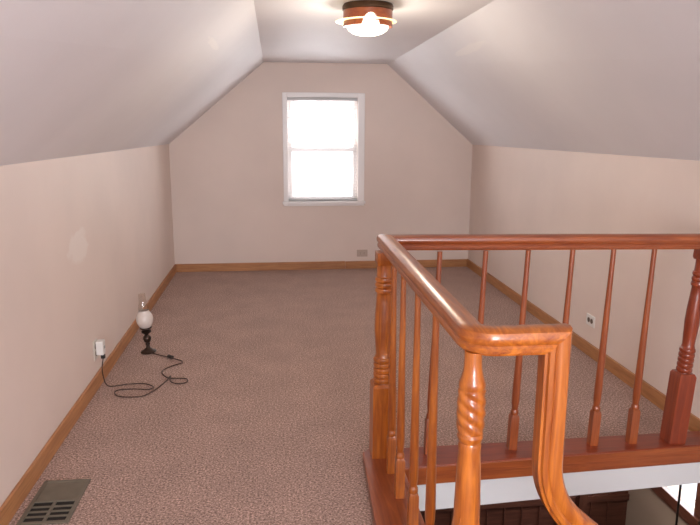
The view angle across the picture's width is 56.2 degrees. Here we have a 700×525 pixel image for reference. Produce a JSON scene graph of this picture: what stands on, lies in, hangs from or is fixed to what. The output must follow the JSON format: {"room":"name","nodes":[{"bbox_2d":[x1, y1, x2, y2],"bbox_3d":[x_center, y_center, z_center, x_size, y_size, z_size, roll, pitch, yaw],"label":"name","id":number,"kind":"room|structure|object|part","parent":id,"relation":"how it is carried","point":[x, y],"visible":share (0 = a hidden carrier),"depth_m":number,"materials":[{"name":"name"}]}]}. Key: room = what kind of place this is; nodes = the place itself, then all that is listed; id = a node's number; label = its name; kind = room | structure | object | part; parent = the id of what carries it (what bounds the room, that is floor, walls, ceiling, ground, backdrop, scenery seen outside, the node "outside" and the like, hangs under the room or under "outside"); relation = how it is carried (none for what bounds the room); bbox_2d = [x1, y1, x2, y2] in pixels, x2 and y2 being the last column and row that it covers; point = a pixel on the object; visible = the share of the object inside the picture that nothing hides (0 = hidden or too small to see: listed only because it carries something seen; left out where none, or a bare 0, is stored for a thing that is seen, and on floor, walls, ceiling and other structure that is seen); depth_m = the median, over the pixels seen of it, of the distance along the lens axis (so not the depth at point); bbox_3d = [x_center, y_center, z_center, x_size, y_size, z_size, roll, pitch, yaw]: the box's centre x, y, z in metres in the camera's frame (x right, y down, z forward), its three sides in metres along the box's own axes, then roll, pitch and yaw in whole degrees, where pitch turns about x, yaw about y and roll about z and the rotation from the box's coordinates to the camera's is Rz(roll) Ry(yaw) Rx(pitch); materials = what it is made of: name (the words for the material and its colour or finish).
{"room":"attic room","nodes":[
{"label":"attic room","id":0,"kind":"room"},
{"bbox_2d":[0,144,174,506],"bbox_3d":[-1.350,0.341,2.304,0.180,1.316,9.297,-1,11,-6],"label":"wall","id":1,"kind":"structure","parent":0,"point":[87,241],"depth_m":3.24,"materials":[{"name":"beige paint"}]},
{"bbox_2d":[0,264,176,524],"bbox_3d":[-1.285,0.943,2.432,0.016,0.085,9.057,-1,11,-7],"label":"baseboard","id":2,"kind":"structure","parent":1,"relation":"attached to","point":[12,503],"depth_m":3.14,"materials":[{"name":"brown wood"}]},
{"bbox_2d":[93,338,97,360],"bbox_3d":[-1.450,0.498,3.737,0.009,0.115,0.075,-1,11,-6],"label":"wall outlet","id":3,"kind":"object","parent":1,"relation":"attached to","point":[95,340],"visible":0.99,"depth_m":3.71,"materials":[{"name":"beige plastic"}]},
{"bbox_2d":[95,339,105,354],"bbox_3d":[-1.425,0.485,3.747,0.044,0.082,0.052,-1,11,-6],"label":"power adapter","id":4,"kind":"object","parent":3,"relation":"attached to","point":[100,343],"visible":1,"depth_m":3.73,"materials":[{"name":"white plastic"}]},
{"bbox_2d":[0,0,263,165],"bbox_3d":[-0.886,-0.767,2.135,1.064,0.926,9.297,-1,11,-6],"label":"ceiling","id":5,"kind":"structure","parent":0,"point":[78,77],"depth_m":2.60,"materials":[{"name":"white paint"}]},
{"bbox_2d":[169,62,472,263],"bbox_3d":[-0.270,-0.982,6.871,3.139,2.122,0.120,-1,11,-6],"label":"wall","id":6,"kind":"structure","parent":0,"point":[226,168],"depth_m":6.82,"materials":[{"name":"beige paint"}]},
{"bbox_2d":[176,259,466,271],"bbox_3d":[-0.266,0.030,7.005,3.107,0.085,0.016,-1,11,-6],"label":"baseboard","id":7,"kind":"structure","parent":6,"relation":"attached to","point":[208,267],"depth_m":6.96,"materials":[{"name":"brown wood"}]},
{"bbox_2d":[282,92,364,205],"bbox_3d":[-0.274,-1.170,6.815,0.867,1.154,0.155,-1,11,-6],"label":"window","id":8,"kind":"structure","parent":6,"relation":"in","point":[358,128],"depth_m":6.80,"materials":[{"name":"white paint"}]},
{"bbox_2d":[287,97,356,200],"bbox_3d":[-0.283,-1.168,6.797,0.717,1.053,0.040,-1,11,-6],"label":"window blind","id":9,"kind":"object","parent":8,"relation":"attached to","point":[288,98],"visible":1,"depth_m":6.75,"materials":[{"name":"grey plastic"}]},
{"bbox_3d":[-0.620,-1.162,6.764,0.003,1.015,0.030,-1,11,-6],"label":"ladder cord","id":10,"kind":"part","parent":9,"relation":"part of","materials":[{"name":"white fabric"}]},
{"bbox_3d":[-0.285,-0.662,6.903,0.717,0.020,0.026,-1,11,-6],"label":"rail","id":11,"kind":"part","parent":9,"relation":"part of","materials":[{"name":"grey plastic"}]},
{"bbox_3d":[-0.290,-1.430,6.815,0.725,0.546,0.024,-1,11,-6],"label":"sash","id":12,"kind":"part","parent":8,"relation":"part of","materials":[{"name":"white paint"}]},
{"bbox_3d":[-0.289,-0.931,6.889,0.725,0.556,0.024,-1,11,-6],"label":"sash","id":13,"kind":"part","parent":8,"relation":"part of","materials":[{"name":"white paint"}]},
{"bbox_3d":[-0.276,-0.629,6.923,0.867,0.050,0.155,-1,11,-6],"label":"sill","id":14,"kind":"part","parent":8,"relation":"part of","materials":[{"name":"white paint"}]},
{"bbox_2d":[357,250,367,256],"bbox_3d":[0.131,-0.101,7.028,0.115,0.075,0.009,-1,11,-6],"label":"wall outlet","id":15,"kind":"object","parent":6,"relation":"attached to","point":[360,253],"visible":1,"depth_m":7.03,"materials":[{"name":"beige plastic"}]},
{"bbox_2d":[8,267,689,524],"bbox_3d":[0.237,1.026,2.623,3.379,0.140,9.297,-1,11,-6],"label":"floor","id":16,"kind":"structure","parent":0,"point":[269,423],"depth_m":3.57,"materials":[{"name":"carpet"}]},
{"bbox_2d":[16,478,90,524],"bbox_3d":[-1.170,0.948,2.607,0.188,0.007,0.319,-1,11,-6],"label":"floor vent","id":17,"kind":"object","parent":16,"relation":"in","point":[56,501],"visible":1,"depth_m":2.59,"materials":[{"name":"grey metal"}]},
{"bbox_2d":[101,309,187,397],"bbox_3d":[-1.184,0.471,3.971,0.484,0.406,0.811,1,11,3],"label":"table lamp","id":18,"kind":"object","parent":16,"relation":"on","point":[144,318],"visible":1,"depth_m":4.27,"materials":[{"name":"brown metal"}]},
{"bbox_3d":[-1.353,0.371,4.318,0.110,0.118,0.110,-4,12,-6],"label":"globe","id":19,"kind":"part","parent":18,"relation":"part of","materials":[{"name":"white glass"}]},
{"bbox_3d":[-1.165,0.598,3.935,0.465,0.172,0.705,2,12,11],"label":"cord","id":20,"kind":"part","parent":18,"relation":"part of","materials":[{"name":"brown plastic"}]},
{"bbox_3d":[-1.347,0.479,4.340,0.080,0.108,0.080,-4,12,-6],"label":"stem","id":21,"kind":"part","parent":18,"relation":"part of","materials":[{"name":"brown metal"}]},
{"bbox_2d":[363,233,699,524],"bbox_3d":[0.923,0.835,2.392,1.731,1.707,1.414,-1,11,-6],"label":"stair railing","id":22,"kind":"object","parent":16,"relation":"on","point":[393,472],"visible":1,"depth_m":2.73,"materials":[{"name":"brown wood"}]},
{"bbox_3d":[0.145,0.403,2.840,0.102,0.915,0.102,-1,11,-6],"label":"newel post","id":23,"kind":"part","parent":22,"relation":"part of","materials":[{"name":"orange wood"}]},
{"bbox_3d":[0.176,1.017,2.319,0.223,0.085,1.362,-1,11,-6],"label":"rail","id":24,"kind":"part","parent":22,"relation":"part of","materials":[{"name":"brown wood"}]},
{"bbox_3d":[0.294,0.651,1.655,0.072,0.896,0.072,-1,11,-6],"label":"newel post","id":25,"kind":"part","parent":22,"relation":"part of","materials":[{"name":"orange wood"}]},
{"bbox_3d":[0.323,0.047,2.190,0.265,0.086,1.366,-1,11,-6],"label":"handrail","id":26,"kind":"part","parent":22,"relation":"part of","materials":[{"name":"orange wood"}]},
{"bbox_3d":[0.919,-0.091,2.839,1.607,0.066,0.068,0,11,-2],"label":"handrail","id":27,"kind":"part","parent":22,"relation":"part of","materials":[{"name":"brown wood"}]},
{"bbox_3d":[0.958,0.863,2.986,1.532,0.039,0.180,-1,11,-7],"label":"rail","id":28,"kind":"part","parent":22,"relation":"part of","materials":[{"name":"red wood"}]},
{"bbox_3d":[1.155,0.964,1.804,1.402,1.687,0.068,-1,11,-6],"label":"handrail","id":29,"kind":"part","parent":22,"relation":"part of","materials":[{"name":"orange wood"}]},
{"bbox_3d":[1.532,0.382,2.972,0.079,0.916,0.079,2,11,-7],"label":"newel post","id":30,"kind":"part","parent":22,"relation":"part of","materials":[{"name":"red wood"}]},
{"bbox_2d":[417,462,699,510],"bbox_3d":[0.963,1.006,2.965,1.530,0.144,0.042,-2,11,-9],"label":"wall","id":31,"kind":"structure","parent":16,"relation":"attached to","point":[502,490],"depth_m":2.97,"materials":[{"name":"white paint"}]},
{"bbox_2d":[254,0,493,63],"bbox_3d":[0.265,-1.183,2.183,1.470,0.120,9.297,-1,11,-6],"label":"ceiling","id":32,"kind":"structure","parent":0,"point":[294,31],"depth_m":4.45,"materials":[{"name":"white paint"}]},
{"bbox_2d":[335,0,395,35],"bbox_3d":[0.087,-1.317,3.563,0.332,0.161,0.332,-1,11,-6],"label":"ceiling light","id":33,"kind":"object","parent":32,"relation":"attached to","point":[361,17],"visible":1,"depth_m":3.47,"materials":[{"name":"brown metal"}]},
{"bbox_3d":[0.097,-1.335,3.561,0.090,0.046,0.090,-1,11,-6],"label":"bulb","id":34,"kind":"part","parent":33,"relation":"part of","materials":[{"name":"beige glass"}]},
{"bbox_2d":[420,490,629,524],"bbox_3d":[0.494,1.690,5.977,4.604,2.480,0.145,-1,11,-6],"label":"wall","id":35,"kind":"structure","parent":0,"point":[607,508],"depth_m":6.21,"materials":[{"name":"brown wood"}]},
{"bbox_2d":[388,0,699,160],"bbox_3d":[1.394,-0.808,2.387,1.025,0.926,9.297,-1,11,-6],"label":"ceiling","id":36,"kind":"structure","parent":0,"point":[614,77],"depth_m":3.47,"materials":[{"name":"white paint"}]},
{"bbox_2d":[468,145,699,418],"bbox_3d":[1.804,1.567,2.911,0.121,3.936,9.299,-1,11,-6],"label":"wall","id":37,"kind":"structure","parent":0,"point":[514,190],"depth_m":4.16,"materials":[{"name":"beige paint"}]},
{"bbox_2d":[467,259,699,430],"bbox_3d":[1.492,0.405,5.172,0.016,0.085,4.127,-1,11,-6],"label":"baseboard","id":38,"kind":"structure","parent":37,"relation":"attached to","point":[648,391],"depth_m":4.25,"materials":[{"name":"brown wood"}]},
{"bbox_2d":[586,313,594,327],"bbox_3d":[1.581,0.381,4.311,0.009,0.075,0.115,-1,11,-6],"label":"wall outlet","id":39,"kind":"object","parent":37,"relation":"attached to","point":[590,320],"visible":1,"depth_m":4.30,"materials":[{"name":"white plastic"}]},
{"bbox_2d":[625,485,694,524],"bbox_3d":[2.892,1.947,4.745,0.120,2.480,2.940,-1,11,-6],"label":"wall","id":40,"kind":"structure","parent":0,"point":[644,506],"depth_m":5.89,"materials":[{"name":"beige paint"}]},
{"bbox_2d":[651,483,699,524],"bbox_3d":[2.714,1.446,5.579,0.068,1.183,1.070,-1,11,-6],"label":"window","id":41,"kind":"structure","parent":40,"relation":"in","point":[691,517],"depth_m":5.35,"materials":[{"name":"brown wood"}]},
{"bbox_3d":[2.719,1.395,5.579,0.020,1.083,1.050,-1,11,-6],"label":"frame","id":42,"kind":"part","parent":41,"relation":"part of","materials":[{"name":"brown wood"}]},
{"bbox_3d":[0.773,3.453,3.753,4.604,0.100,5.230,-1,11,-6],"label":"floor","id":43,"kind":"structure","parent":0,"visible":0},
{"bbox_2d":[575,494,587,513],"bbox_3d":[1.819,1.861,5.149,0.090,2.480,0.090,-1,11,-6],"label":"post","id":44,"kind":"object","parent":43,"relation":"on","point":[581,501],"visible":0.12,"depth_m":5.12,"materials":[{"name":"brown wood"}]},
{"bbox_2d":[675,485,681,524],"bbox_3d":[2.249,1.982,4.556,0.070,2.480,0.070,-1,11,-6],"label":"metal pole","id":45,"kind":"object","parent":43,"relation":"on","point":[680,486],"visible":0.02,"depth_m":4.49,"materials":[{"name":"black metal"}]}
]}

